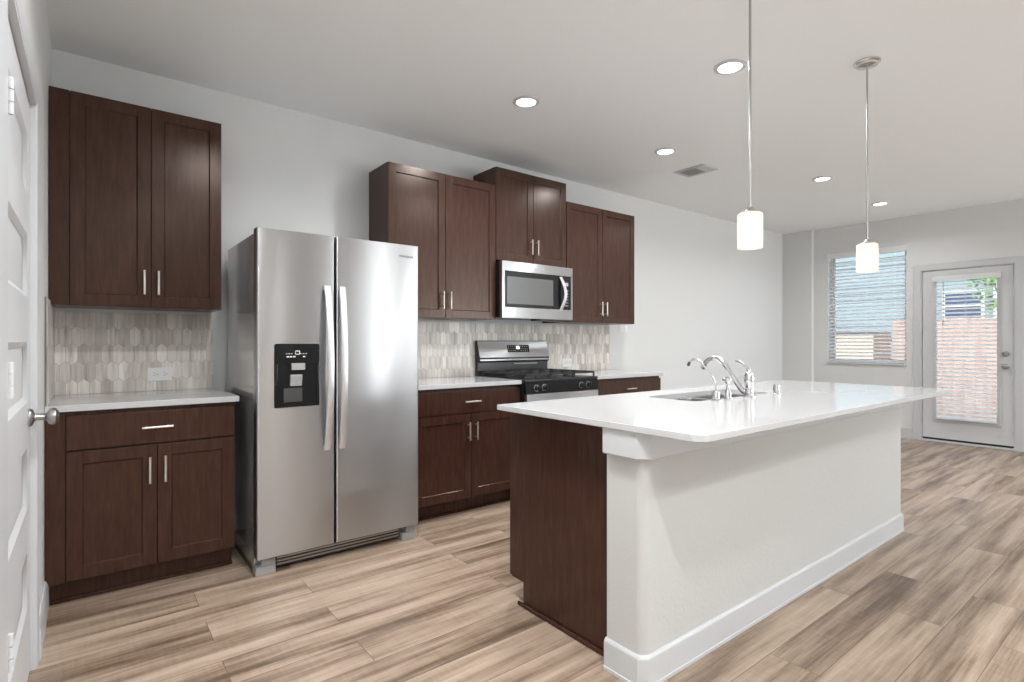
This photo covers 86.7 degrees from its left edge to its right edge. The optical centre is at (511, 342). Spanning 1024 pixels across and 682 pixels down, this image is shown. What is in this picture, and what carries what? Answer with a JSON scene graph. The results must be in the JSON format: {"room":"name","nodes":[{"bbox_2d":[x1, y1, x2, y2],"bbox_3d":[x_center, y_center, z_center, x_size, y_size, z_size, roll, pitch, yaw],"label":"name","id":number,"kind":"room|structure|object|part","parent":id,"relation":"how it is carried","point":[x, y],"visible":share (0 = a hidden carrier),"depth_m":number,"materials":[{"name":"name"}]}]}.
{"room":"kitchen","nodes":[
{"label":"kitchen","id":0,"kind":"room"},
{"bbox_2d":[21,0,51,606],"bbox_3d":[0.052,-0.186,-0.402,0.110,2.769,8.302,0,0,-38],"label":"door frame","id":1,"kind":"structure","parent":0,"point":[34,11],"depth_m":2.27,"materials":[{"name":"white paint"}]},
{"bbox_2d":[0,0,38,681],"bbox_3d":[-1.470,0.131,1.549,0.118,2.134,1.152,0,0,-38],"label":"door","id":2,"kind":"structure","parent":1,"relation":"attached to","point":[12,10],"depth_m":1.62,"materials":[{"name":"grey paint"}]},
{"bbox_2d":[8,19,58,681],"bbox_3d":[-1.444,0.162,1.617,0.120,2.048,0.934,0,0,-38],"label":"door","id":3,"kind":"structure","parent":1,"relation":"in","point":[21,417],"depth_m":1.70,"materials":[{"name":"grey paint"}]},
{"bbox_3d":[-1.684,0.268,1.952,0.085,0.066,0.066,0,0,-38],"label":"knob","id":4,"kind":"part","parent":3,"relation":"part of","materials":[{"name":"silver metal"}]},
{"bbox_2d":[39,580,48,660],"bbox_3d":[0.270,1.131,-0.580,0.014,0.135,7.755,0,0,-38],"label":"baseboard","id":5,"kind":"structure","parent":1,"relation":"attached to","point":[44,604],"depth_m":2.20,"materials":[{"name":"grey paint"}]},
{"bbox_2d":[44,297,53,405],"bbox_3d":[-2.262,0.041,2.653,0.009,0.485,0.636,0,0,-38],"label":"tile backsplash","id":6,"kind":"structure","parent":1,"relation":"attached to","point":[48,308],"depth_m":2.50,"materials":[{"name":"tile"}]},
{"bbox_2d":[52,49,781,394],"bbox_3d":[0.662,-0.186,5.441,8.653,2.769,0.150,0,0,-38],"label":"wall","id":7,"kind":"structure","parent":0,"point":[700,296],"depth_m":4.35,"materials":[{"name":"white paint"}]},
{"bbox_2d":[54,311,212,394],"bbox_3d":[-2.158,0.058,3.132,0.763,0.451,0.009,0,0,-38],"label":"tile backsplash","id":8,"kind":"structure","parent":7,"relation":"attached to","point":[95,352],"depth_m":3.10,"materials":[{"name":"tile"}]},
{"bbox_2d":[147,367,171,380],"bbox_3d":[-2.070,0.188,3.189,0.122,0.078,0.010,0,0,-38],"label":"wall outlet","id":9,"kind":"object","parent":8,"relation":"attached to","point":[161,373],"visible":1,"depth_m":3.19,"materials":[{"name":"white plastic"}]},
{"bbox_2d":[152,371,158,376],"bbox_3d":[-2.088,0.188,3.172,0.034,0.034,0.006,0,0,-38],"label":"socket","id":10,"kind":"object","parent":9,"relation":"attached to","point":[154,373],"depth_m":3.17,"materials":[{"name":"white plastic"}]},
{"bbox_2d":[161,371,167,376],"bbox_3d":[-2.050,0.188,3.202,0.034,0.034,0.006,0,0,-38],"label":"socket","id":11,"kind":"object","parent":9,"relation":"attached to","point":[163,373],"depth_m":3.20,"materials":[{"name":"white plastic"}]},
{"bbox_2d":[49,86,220,311],"bbox_3d":[-2.051,-0.720,2.991,0.756,1.070,0.362,0,0,-38],"label":"upper cabinet","id":12,"kind":"object","parent":7,"relation":"attached to","point":[135,190],"visible":0.99,"depth_m":2.85,"materials":[{"name":"brown wood"}]},
{"bbox_3d":[-2.070,-0.720,2.805,0.335,1.066,0.020,0,0,-38],"label":"door","id":13,"kind":"part","parent":12,"relation":"part of","materials":[{"name":"brown wood"}]},
{"bbox_3d":[-1.945,-0.317,2.869,0.012,0.128,0.037,0,0,-38],"label":"handle","id":14,"kind":"part","parent":12,"relation":"part of","materials":[{"name":"silver metal"}]},
{"bbox_3d":[-1.895,-0.317,2.908,0.012,0.128,0.037,0,0,-38],"label":"handle","id":15,"kind":"part","parent":12,"relation":"part of","materials":[{"name":"silver metal"}]},
{"bbox_3d":[-1.804,-0.720,3.014,0.334,1.066,0.020,0,0,-38],"label":"door","id":16,"kind":"part","parent":12,"relation":"part of","materials":[{"name":"brown wood"}]},
{"bbox_2d":[369,161,495,320],"bbox_3d":[-0.582,-0.716,4.142,0.923,1.071,0.362,0,0,-38],"label":"upper cabinet","id":17,"kind":"object","parent":7,"relation":"attached to","point":[451,220],"visible":0.89,"depth_m":4.01,"materials":[{"name":"brown wood"}]},
{"bbox_3d":[-0.680,-0.716,3.893,0.457,1.067,0.020,0,0,-38],"label":"door","id":18,"kind":"part","parent":17,"relation":"part of","materials":[{"name":"brown wood"}]},
{"bbox_3d":[-0.507,-0.312,3.994,0.012,0.128,0.037,0,0,-38],"label":"handle","id":19,"kind":"part","parent":17,"relation":"part of","materials":[{"name":"silver metal"}]},
{"bbox_3d":[-0.317,-0.716,4.177,0.458,1.067,0.020,0,0,-38],"label":"door","id":20,"kind":"part","parent":17,"relation":"part of","materials":[{"name":"brown wood"}]},
{"bbox_2d":[418,321,609,377],"bbox_3d":[-0.037,0.059,4.792,2.648,0.447,0.009,0,0,-38],"label":"tile backsplash","id":21,"kind":"structure","parent":7,"relation":"attached to","point":[445,349],"depth_m":4.70,"materials":[{"name":"tile"}]},
{"bbox_2d":[562,358,571,366],"bbox_3d":[0.530,0.196,5.224,0.124,0.078,0.010,0,0,-38],"label":"wall outlet","id":22,"kind":"object","parent":21,"relation":"attached to","point":[565,362],"visible":1,"depth_m":5.22,"materials":[{"name":"white plastic"}]},
{"bbox_2d":[473,166,565,267],"bbox_3d":[0.087,-1.030,4.665,0.769,0.744,0.362,0,0,-38],"label":"upper cabinet","id":23,"kind":"object","parent":7,"relation":"attached to","point":[530,209],"visible":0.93,"depth_m":4.53,"materials":[{"name":"brown wood"}]},
{"bbox_3d":[0.020,-1.030,4.441,0.384,0.740,0.020,0,0,-38],"label":"door","id":24,"kind":"part","parent":23,"relation":"part of","materials":[{"name":"brown wood"}]},
{"bbox_2d":[496,260,572,321],"bbox_3d":[0.120,-0.412,4.628,0.770,0.464,0.438,0,0,-38],"label":"microwave","id":25,"kind":"object","parent":23,"relation":"attached to","point":[524,291],"visible":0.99,"depth_m":4.46,"materials":[{"name":"silver metal"}]},
{"bbox_3d":[0.218,-0.424,4.509,0.722,0.290,0.027,0,0,-38],"label":"door glass","id":26,"kind":"part","parent":25,"relation":"part of","materials":[{"name":"black glass"}]},
{"bbox_3d":[0.316,-0.190,4.654,0.310,0.020,0.118,0,0,-38],"label":"vent panel","id":27,"kind":"part","parent":25,"relation":"part of","materials":[{"name":"black metal"}]},
{"bbox_3d":[0.437,-0.414,4.634,0.070,0.290,0.028,0,0,20],"label":"handle","id":28,"kind":"part","parent":25,"relation":"part of","materials":[{"name":"silver metal"}]},
{"bbox_3d":[0.323,-1.030,4.678,0.377,0.740,0.020,0,0,-38],"label":"door","id":29,"kind":"part","parent":23,"relation":"part of","materials":[{"name":"brown wood"}]},
{"bbox_2d":[542,201,633,324],"bbox_3d":[0.758,-0.713,5.190,0.926,1.070,0.362,0,0,-38],"label":"upper cabinet","id":30,"kind":"object","parent":7,"relation":"attached to","point":[599,242],"visible":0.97,"depth_m":5.06,"materials":[{"name":"brown wood"}]},
{"bbox_3d":[0.659,-0.713,4.941,0.461,1.066,0.020,0,0,-38],"label":"door","id":31,"kind":"part","parent":30,"relation":"part of","materials":[{"name":"brown wood"}]},
{"bbox_3d":[1.024,-0.713,5.226,0.457,1.066,0.020,0,0,-38],"label":"door","id":32,"kind":"part","parent":30,"relation":"part of","materials":[{"name":"brown wood"}]},
{"bbox_2d":[619,326,626,331],"bbox_3d":[1.179,-0.141,5.742,0.125,0.071,0.011,0,0,-38],"label":"light switch","id":33,"kind":"object","parent":7,"relation":"attached to","point":[621,328],"visible":1,"depth_m":5.74,"materials":[{"name":"white plastic"}]},
{"bbox_2d":[27,438,1023,681],"bbox_3d":[3.207,1.228,2.067,8.503,0.060,8.302,0,0,-38],"label":"floor","id":34,"kind":"structure","parent":0,"point":[942,599],"depth_m":2.35,"materials":[{"name":"brown wood"}]},
{"bbox_2d":[45,402,234,604],"bbox_3d":[-1.954,0.756,2.876,0.767,0.883,0.665,0,0,-38],"label":"base cabinet","id":35,"kind":"object","parent":34,"relation":"on","point":[142,495],"visible":0.92,"depth_m":2.62,"materials":[{"name":"brown wood"}]},
{"bbox_3d":[-1.886,0.793,2.565,0.345,0.586,0.020,0,0,-38],"label":"door","id":36,"kind":"part","parent":35,"relation":"part of","materials":[{"name":"brown wood"}]},
{"bbox_3d":[-1.814,1.189,2.698,0.765,0.018,0.014,0,0,-38],"label":"shoe molding","id":37,"kind":"part","parent":35,"relation":"part of","materials":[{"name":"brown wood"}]},
{"bbox_2d":[44,388,238,412],"bbox_3d":[-1.954,0.299,2.888,0.785,0.030,0.645,0,0,-38],"label":"countertop","id":38,"kind":"structure","parent":35,"relation":"on","point":[116,400],"depth_m":2.74,"materials":[{"name":"white stone"}]},
{"bbox_3d":[-1.750,0.414,2.671,0.691,0.156,0.020,0,0,-38],"label":"drawer","id":39,"kind":"part","parent":35,"relation":"part of","materials":[{"name":"brown wood"}]},
{"bbox_3d":[-1.756,0.620,2.631,0.012,0.128,0.037,0,0,-38],"label":"handle","id":40,"kind":"part","parent":35,"relation":"part of","materials":[{"name":"silver metal"}]},
{"bbox_3d":[-1.732,0.413,2.651,0.128,0.012,0.037,0,0,-38],"label":"handle","id":41,"kind":"part","parent":35,"relation":"part of","materials":[{"name":"silver metal"}]},
{"bbox_3d":[-1.707,0.620,2.670,0.012,0.128,0.037,0,0,-38],"label":"handle","id":42,"kind":"part","parent":35,"relation":"part of","materials":[{"name":"silver metal"}]},
{"bbox_3d":[-1.612,0.793,2.779,0.342,0.586,0.020,0,0,-38],"label":"door","id":43,"kind":"part","parent":35,"relation":"part of","materials":[{"name":"brown wood"}]},
{"bbox_2d":[228,227,417,576],"bbox_3d":[-1.138,0.307,3.291,0.916,1.781,0.814,0,0,-38],"label":"refrigerator","id":44,"kind":"object","parent":34,"relation":"on","point":[323,329],"visible":1,"depth_m":2.98,"materials":[{"name":"grey metal"}]},
{"bbox_3d":[-1.154,0.262,2.891,0.398,1.689,0.070,0,0,-38],"label":"door","id":45,"kind":"part","parent":44,"relation":"part of","materials":[{"name":"silver metal"}]},
{"bbox_3d":[-1.126,0.128,2.856,0.070,0.036,0.016,0,0,-38],"label":"spout","id":46,"kind":"part","parent":44,"relation":"part of","materials":[{"name":"grey plastic"}]},
{"bbox_3d":[-0.994,0.140,2.937,0.038,0.896,0.081,0,0,-43],"label":"handle","id":47,"kind":"part","parent":44,"relation":"part of","materials":[{"name":"silver metal"}]},
{"bbox_3d":[-0.930,0.140,2.987,0.038,0.896,0.081,0,0,-33],"label":"handle","id":48,"kind":"part","parent":44,"relation":"part of","materials":[{"name":"silver metal"}]},
{"bbox_3d":[-0.790,0.262,3.176,0.509,1.689,0.070,0,0,-38],"label":"door","id":49,"kind":"part","parent":44,"relation":"part of","materials":[{"name":"silver metal"}]},
{"bbox_2d":[418,384,519,520],"bbox_3d":[-0.470,0.756,4.037,0.892,0.883,0.665,0,0,-38],"label":"base cabinet","id":50,"kind":"object","parent":34,"relation":"on","point":[464,439],"visible":0.72,"depth_m":3.77,"materials":[{"name":"brown wood"}]},
{"bbox_3d":[-0.466,0.793,3.676,0.448,0.586,0.020,0,0,-38],"label":"door","id":51,"kind":"part","parent":50,"relation":"part of","materials":[{"name":"brown wood"}]},
{"bbox_3d":[-0.330,1.189,3.860,0.890,0.018,0.014,0,0,-38],"label":"shoe molding","id":52,"kind":"part","parent":50,"relation":"part of","materials":[{"name":"brown wood"}]},
{"bbox_3d":[-0.293,0.414,3.811,0.887,0.156,0.020,0,0,-38],"label":"drawer","id":53,"kind":"part","parent":50,"relation":"part of","materials":[{"name":"brown wood"}]},
{"bbox_2d":[418,376,521,389],"bbox_3d":[-0.481,0.299,4.041,0.903,0.030,0.645,0,0,-38],"label":"countertop","id":54,"kind":"structure","parent":50,"relation":"on","point":[464,381],"depth_m":3.92,"materials":[{"name":"white stone"}]},
{"bbox_3d":[-0.246,0.620,3.813,0.012,0.128,0.037,0,0,-38],"label":"handle","id":55,"kind":"part","parent":50,"relation":"part of","materials":[{"name":"silver metal"}]},
{"bbox_3d":[-0.116,0.793,3.950,0.435,0.586,0.020,0,0,-38],"label":"door","id":56,"kind":"part","parent":50,"relation":"part of","materials":[{"name":"brown wood"}]},
{"bbox_2d":[475,341,597,401],"bbox_3d":[0.223,0.582,4.512,0.786,1.192,0.736,0,0,-38],"label":"gas range","id":57,"kind":"object","parent":34,"relation":"on","point":[526,361],"visible":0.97,"depth_m":4.53,"materials":[{"name":"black metal"}]},
{"bbox_3d":[0.193,0.345,4.082,0.048,0.048,0.046,0,0,-38],"label":"knob","id":58,"kind":"part","parent":57,"relation":"part of","materials":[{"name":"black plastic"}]},
{"bbox_2d":[480,374,597,382],"bbox_3d":[0.219,0.293,4.517,0.786,0.024,0.610,0,0,-38],"label":"cooktop","id":59,"kind":"object","parent":57,"relation":"in","point":[559,378],"depth_m":4.34,"materials":[{"name":"black metal"}]},
{"bbox_3d":[0.404,0.688,4.281,0.772,0.591,0.035,0,0,-38],"label":"oven door","id":60,"kind":"part","parent":57,"relation":"part of","materials":[{"name":"silver metal"}]},
{"bbox_3d":[0.404,0.345,4.280,0.778,0.082,0.028,0,0,-38],"label":"control panel","id":61,"kind":"part","parent":57,"relation":"part of","materials":[{"name":"black metal"}]},
{"bbox_2d":[597,376,660,395],"bbox_3d":[0.866,0.756,5.082,0.915,0.883,0.665,0,0,-38],"label":"base cabinet","id":62,"kind":"object","parent":34,"relation":"on","point":[648,383],"visible":0.14,"depth_m":4.84,"materials":[{"name":"brown wood"}]},
{"bbox_2d":[575,370,662,378],"bbox_3d":[0.866,0.299,5.095,0.936,0.030,0.645,0,0,-38],"label":"countertop","id":63,"kind":"structure","parent":62,"relation":"on","point":[602,374],"depth_m":4.93,"materials":[{"name":"white stone"}]},
{"bbox_2d":[510,397,906,681],"bbox_3d":[1.219,0.753,2.991,2.654,0.890,0.883,0,0,-38],"label":"kitchen island","id":64,"kind":"object","parent":34,"relation":"on","point":[651,553],"visible":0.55,"depth_m":2.24,"materials":[{"name":"grey paint"}]},
{"bbox_3d":[0.113,0.704,2.630,0.297,0.764,0.020,0,0,-38],"label":"door","id":65,"kind":"part","parent":64,"relation":"part of","materials":[{"name":"brown wood"}]},
{"bbox_3d":[0.202,0.753,2.284,0.019,0.889,0.632,0,0,-38],"label":"panel","id":66,"kind":"part","parent":64,"relation":"part of","materials":[{"name":"brown wood"}]},
{"bbox_3d":[0.200,1.188,2.259,0.014,0.019,0.558,0,0,-38],"label":"shoe molding","id":67,"kind":"part","parent":64,"relation":"part of","materials":[{"name":"brown wood"}]},
{"bbox_2d":[497,380,951,442],"bbox_3d":[1.300,0.296,2.877,2.662,0.024,1.054,0,0,-38],"label":"island countertop","id":68,"kind":"structure","parent":64,"relation":"on","point":[654,413],"depth_m":2.40,"materials":[{"name":"white stone"}]},
{"bbox_2d":[687,358,721,401],"bbox_3d":[0.944,0.181,2.675,0.048,0.205,0.187,0,0,-38],"label":"filter faucet","id":69,"kind":"object","parent":68,"relation":"on","point":[716,394],"visible":1,"depth_m":2.62,"materials":[{"name":"silver metal"}]},
{"bbox_2d":[672,393,742,400],"bbox_3d":[1.078,0.404,2.939,0.764,0.191,0.324,0,0,-38],"label":"sink","id":70,"kind":"object","parent":68,"relation":"in","point":[701,397],"visible":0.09,"depth_m":3.09,"materials":[{"name":"silver metal"}]},
{"bbox_3d":[0.927,0.404,2.820,0.380,0.191,0.324,0,0,-38],"label":"bowl","id":71,"kind":"part","parent":70,"relation":"part of","materials":[{"name":"silver metal"}]},
{"bbox_3d":[1.229,0.404,3.057,0.380,0.191,0.324,0,0,-38],"label":"bowl","id":72,"kind":"part","parent":70,"relation":"part of","materials":[{"name":"silver metal"}]},
{"bbox_2d":[722,377,732,399],"bbox_3d":[1.075,0.228,2.712,0.044,0.112,0.053,0,0,-38],"label":"soap dispenser","id":73,"kind":"object","parent":68,"relation":"on","point":[727,393],"visible":1,"depth_m":2.70,"materials":[{"name":"silver metal"}]},
{"bbox_2d":[700,356,755,397],"bbox_3d":[1.152,0.179,2.909,0.062,0.211,0.314,0,0,-38],"label":"kitchen faucet","id":74,"kind":"object","parent":68,"relation":"on","point":[749,378],"visible":0.98,"depth_m":2.83,"materials":[{"name":"silver metal"}]},
{"bbox_3d":[1.145,0.177,2.917,0.029,0.207,0.269,0,0,-38],"label":"spout","id":75,"kind":"part","parent":74,"relation":"part of","materials":[{"name":"silver metal"}]},
{"bbox_3d":[1.210,0.132,2.835,0.022,0.078,0.093,0,0,-38],"label":"lever","id":76,"kind":"part","parent":74,"relation":"part of","materials":[{"name":"silver metal"}]},
{"bbox_2d":[772,384,780,393],"bbox_3d":[1.451,0.257,2.973,0.042,0.054,0.042,0,0,-38],"label":"air gap","id":77,"kind":"object","parent":68,"relation":"on","point":[776,387],"visible":1,"depth_m":2.96,"materials":[{"name":"silver metal"}]},
{"bbox_3d":[1.425,1.142,2.727,2.626,0.112,0.184,0,0,-38],"label":"baseboard","id":78,"kind":"part","parent":64,"relation":"part of","materials":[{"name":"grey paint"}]},
{"bbox_3d":[1.433,0.357,2.717,2.654,0.096,0.188,0,0,-38],"label":"cap trim","id":79,"kind":"part","parent":64,"relation":"part of","materials":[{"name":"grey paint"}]},
{"bbox_2d":[46,0,1023,234],"bbox_3d":[3.266,-1.631,2.113,8.653,0.120,8.602,0,0,-38],"label":"ceiling","id":80,"kind":"structure","parent":0,"point":[615,83],"depth_m":3.22,"materials":[{"name":"white paint"}]},
{"bbox_2d":[513,95,539,107],"bbox_3d":[0.092,-1.566,3.538,0.176,0.010,0.176,0,0,-38],"label":"recessed light","id":81,"kind":"object","parent":80,"relation":"in","point":[526,101],"visible":1,"depth_m":3.52,"materials":[{"name":"grey paint"}]},
{"bbox_2d":[654,147,676,154],"bbox_3d":[1.261,-1.566,4.454,0.176,0.010,0.176,0,0,-38],"label":"recessed light","id":82,"kind":"object","parent":80,"relation":"in","point":[666,150],"visible":1,"depth_m":4.44,"materials":[{"name":"grey paint"}]},
{"bbox_2d":[674,164,717,177],"bbox_3d":[1.682,-1.566,4.961,0.240,0.008,0.309,0,0,-38],"label":"ceiling vent","id":83,"kind":"object","parent":80,"relation":"in","point":[703,168],"visible":1,"depth_m":4.95,"materials":[{"name":"white metal"}]},
{"bbox_2d":[713,58,746,74],"bbox_3d":[1.242,-1.566,3.090,0.176,0.010,0.176,0,0,-38],"label":"recessed light","id":84,"kind":"object","parent":80,"relation":"in","point":[730,66],"visible":1,"depth_m":3.08,"materials":[{"name":"grey paint"}]},
{"bbox_2d":[737,0,762,249],"bbox_3d":[1.050,-0.993,2.391,0.132,1.157,0.132,0,0,-38],"label":"pendant light","id":85,"kind":"object","parent":80,"relation":"hanging from","point":[749,221],"visible":1,"depth_m":2.36,"materials":[{"name":"white glass"}]},
{"bbox_3d":[1.050,-1.065,2.391,0.010,0.955,0.010,0,0,-38],"label":"rod","id":86,"kind":"part","parent":85,"relation":"part of","materials":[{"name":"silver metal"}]},
{"bbox_3d":[1.050,-0.491,2.391,0.105,0.154,0.105,0,0,-38],"label":"lamp shade","id":87,"kind":"part","parent":85,"relation":"part of","materials":[{"name":"white glass"}]},
{"bbox_2d":[812,176,832,181],"bbox_3d":[2.979,-1.566,5.202,0.176,0.010,0.176,0,0,-38],"label":"recessed light","id":88,"kind":"object","parent":80,"relation":"in","point":[821,178],"visible":1,"depth_m":5.18,"materials":[{"name":"grey paint"}]},
{"bbox_2d":[853,56,880,272],"bbox_3d":[1.991,-0.983,3.040,0.132,1.177,0.132,0,0,-38],"label":"pendant light","id":89,"kind":"object","parent":80,"relation":"hanging from","point":[867,250],"visible":1,"depth_m":3.02,"materials":[{"name":"white glass"}]},
{"bbox_3d":[1.991,-1.056,3.040,0.010,0.973,0.010,0,0,-38],"label":"rod","id":90,"kind":"part","parent":89,"relation":"part of","materials":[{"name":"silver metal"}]},
{"bbox_3d":[1.991,-0.472,3.040,0.105,0.156,0.105,0,0,-38],"label":"lamp shade","id":91,"kind":"part","parent":89,"relation":"part of","materials":[{"name":"white glass"}]},
{"bbox_2d":[871,201,888,205],"bbox_3d":[4.167,-1.566,6.140,0.176,0.010,0.176,0,0,-38],"label":"recessed light","id":92,"kind":"object","parent":80,"relation":"in","point":[884,202],"visible":1,"depth_m":6.12,"materials":[{"name":"grey paint"}]},
{"bbox_2d":[782,230,813,381],"bbox_3d":[4.098,-0.186,7.773,0.066,2.769,0.412,0,0,-38],"label":"wall","id":93,"kind":"structure","parent":0,"point":[798,247],"depth_m":7.73,"materials":[{"name":"white paint"}]},
{"bbox_2d":[814,198,1023,427],"bbox_3d":[6.614,-0.186,4.733,0.150,2.769,8.302,0,0,-38],"label":"wall","id":94,"kind":"structure","parent":0,"point":[992,230],"depth_m":6.75,"materials":[{"name":"white paint"}]},
{"bbox_2d":[827,362,906,365],"bbox_3d":[4.679,0.283,7.157,0.132,0.020,0.929,0,0,-38],"label":"trim","id":95,"kind":"structure","parent":94,"relation":"attached to","point":[827,362],"depth_m":7.09,"materials":[{"name":"grey paint"}]},
{"bbox_2d":[832,251,905,363],"bbox_3d":[4.745,-0.472,7.209,0.038,1.490,0.905,0,0,-38],"label":"window","id":96,"kind":"structure","parent":94,"relation":"in","point":[905,251],"depth_m":7.52,"materials":[{"name":"white plastic"}]},
{"bbox_2d":[827,245,906,363],"bbox_3d":[4.654,-0.473,7.137,0.101,1.484,0.917,0,0,-38],"label":"window blind","id":97,"kind":"object","parent":96,"relation":"attached to","point":[899,248],"visible":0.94,"depth_m":7.12,"materials":[{"name":"white plastic"}]},
{"bbox_3d":[4.474,-0.453,7.405,0.054,1.424,0.002,0,0,-38],"label":"ladder cord","id":98,"kind":"part","parent":97,"relation":"part of","materials":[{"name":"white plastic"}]},
{"bbox_3d":[4.672,-0.453,7.152,0.054,1.424,0.002,0,0,-38],"label":"ladder cord","id":99,"kind":"part","parent":97,"relation":"part of","materials":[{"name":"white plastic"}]},
{"bbox_3d":[4.672,0.259,7.152,0.052,0.020,0.893,0,0,-38],"label":"rail","id":100,"kind":"part","parent":97,"relation":"part of","materials":[{"name":"white plastic"}]},
{"bbox_3d":[4.870,-0.453,6.898,0.054,1.424,0.002,0,0,-38],"label":"ladder cord","id":101,"kind":"part","parent":97,"relation":"part of","materials":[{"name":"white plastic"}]},
{"bbox_2d":[901,427,912,438],"bbox_3d":[6.524,1.131,4.662,0.080,0.135,8.302,0,0,-38],"label":"baseboard","id":102,"kind":"structure","parent":94,"relation":"attached to","point":[906,432],"depth_m":6.76,"materials":[{"name":"grey paint"}]},
{"bbox_2d":[922,265,1013,447],"bbox_3d":[5.276,0.158,6.320,0.117,2.034,0.837,0,0,-38],"label":"door","id":103,"kind":"structure","parent":94,"relation":"in","point":[1001,434],"depth_m":6.20,"materials":[{"name":"grey paint"}]},
{"bbox_2d":[932,272,1000,423],"bbox_3d":[5.252,0.063,6.285,0.081,1.700,0.615,0,0,-38],"label":"door blind","id":104,"kind":"object","parent":103,"relation":"attached to","point":[987,274],"visible":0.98,"depth_m":6.28,"materials":[{"name":"white plastic"}]},
{"bbox_3d":[5.263,0.903,6.293,0.052,0.020,0.545,0,0,-38],"label":"rail","id":105,"kind":"part","parent":104,"relation":"part of","materials":[{"name":"white"}]},
{"bbox_3d":[5.290,0.083,6.319,0.014,1.744,0.632,0,0,-38],"label":"glass frame","id":106,"kind":"part","parent":103,"relation":"part of","materials":[{"name":"grey paint"}]},
{"bbox_3d":[5.478,0.270,6.025,0.072,0.066,0.066,0,0,-38],"label":"knob","id":107,"kind":"part","parent":103,"relation":"part of","materials":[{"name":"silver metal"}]},
{"bbox_2d":[921,438,1014,450],"bbox_3d":[5.336,1.187,6.357,0.162,0.022,0.869,0,0,-38],"label":"threshold","id":108,"kind":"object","parent":94,"relation":"attached to","point":[925,439],"depth_m":6.29,"materials":[{"name":"grey paint"}]},
{"bbox_2d":[913,256,1023,451],"bbox_3d":[5.334,0.127,6.356,0.166,2.142,1.013,0,0,-38],"label":"trim","id":109,"kind":"structure","parent":94,"relation":"attached to","point":[1017,261],"depth_m":6.11,"materials":[{"name":"grey paint"}]},
{"label":"outside","id":110,"kind":"structure","parent":0,"visible":0},
{"bbox_3d":[13.433,1.453,21.941,31.799,0.190,42.000,0,0,-38],"label":"ground","id":111,"kind":"structure","parent":110,"visible":0},
{"bbox_2d":[836,332,877,358],"bbox_3d":[5.002,0.573,11.984,0.250,1.570,5.290,0,0,-38],"label":"wall","id":112,"kind":"structure","parent":111,"relation":"on","point":[843,332],"depth_m":10.09,"materials":[{"name":"beige"}]},
{"bbox_2d":[836,251,996,358],"bbox_3d":[11.448,-2.702,21.880,8.200,8.200,14.650,0,0,-38],"label":"neighbor house","id":113,"kind":"structure","parent":111,"relation":"on","point":[901,253],"depth_m":16.40,"materials":[{"name":"grey"}]},
{"bbox_3d":[12.435,-1.002,14.951,0.044,0.680,0.780,0,0,-38],"label":"pane","id":114,"kind":"part","parent":113,"relation":"part of","materials":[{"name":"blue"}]},
{"bbox_2d":[892,318,996,421],"bbox_3d":[8.479,0.457,7.550,0.060,1.721,5.440,0,0,-38],"label":"wooden fence","id":115,"kind":"object","parent":111,"relation":"on","point":[903,321],"visible":0.27,"depth_m":8.85,"materials":[{"name":"brown wood"}]},
{"bbox_2d":[875,333,891,358],"bbox_3d":[6.697,0.563,9.786,0.050,1.470,0.249,0,0,-38],"label":"gate","id":116,"kind":"object","parent":115,"relation":"attached to","point":[875,333],"visible":0.3,"depth_m":9.77,"materials":[{"name":"brown wood"}]},
{"bbox_2d":[967,277,996,313],"bbox_3d":[11.290,-0.854,12.016,1.853,4.431,1.948,0,0,-38],"label":"tree","id":117,"kind":"object","parent":111,"relation":"on","point":[994,278],"visible":0.09,"depth_m":12.30,"materials":[{"name":"green plant"}]}
]}

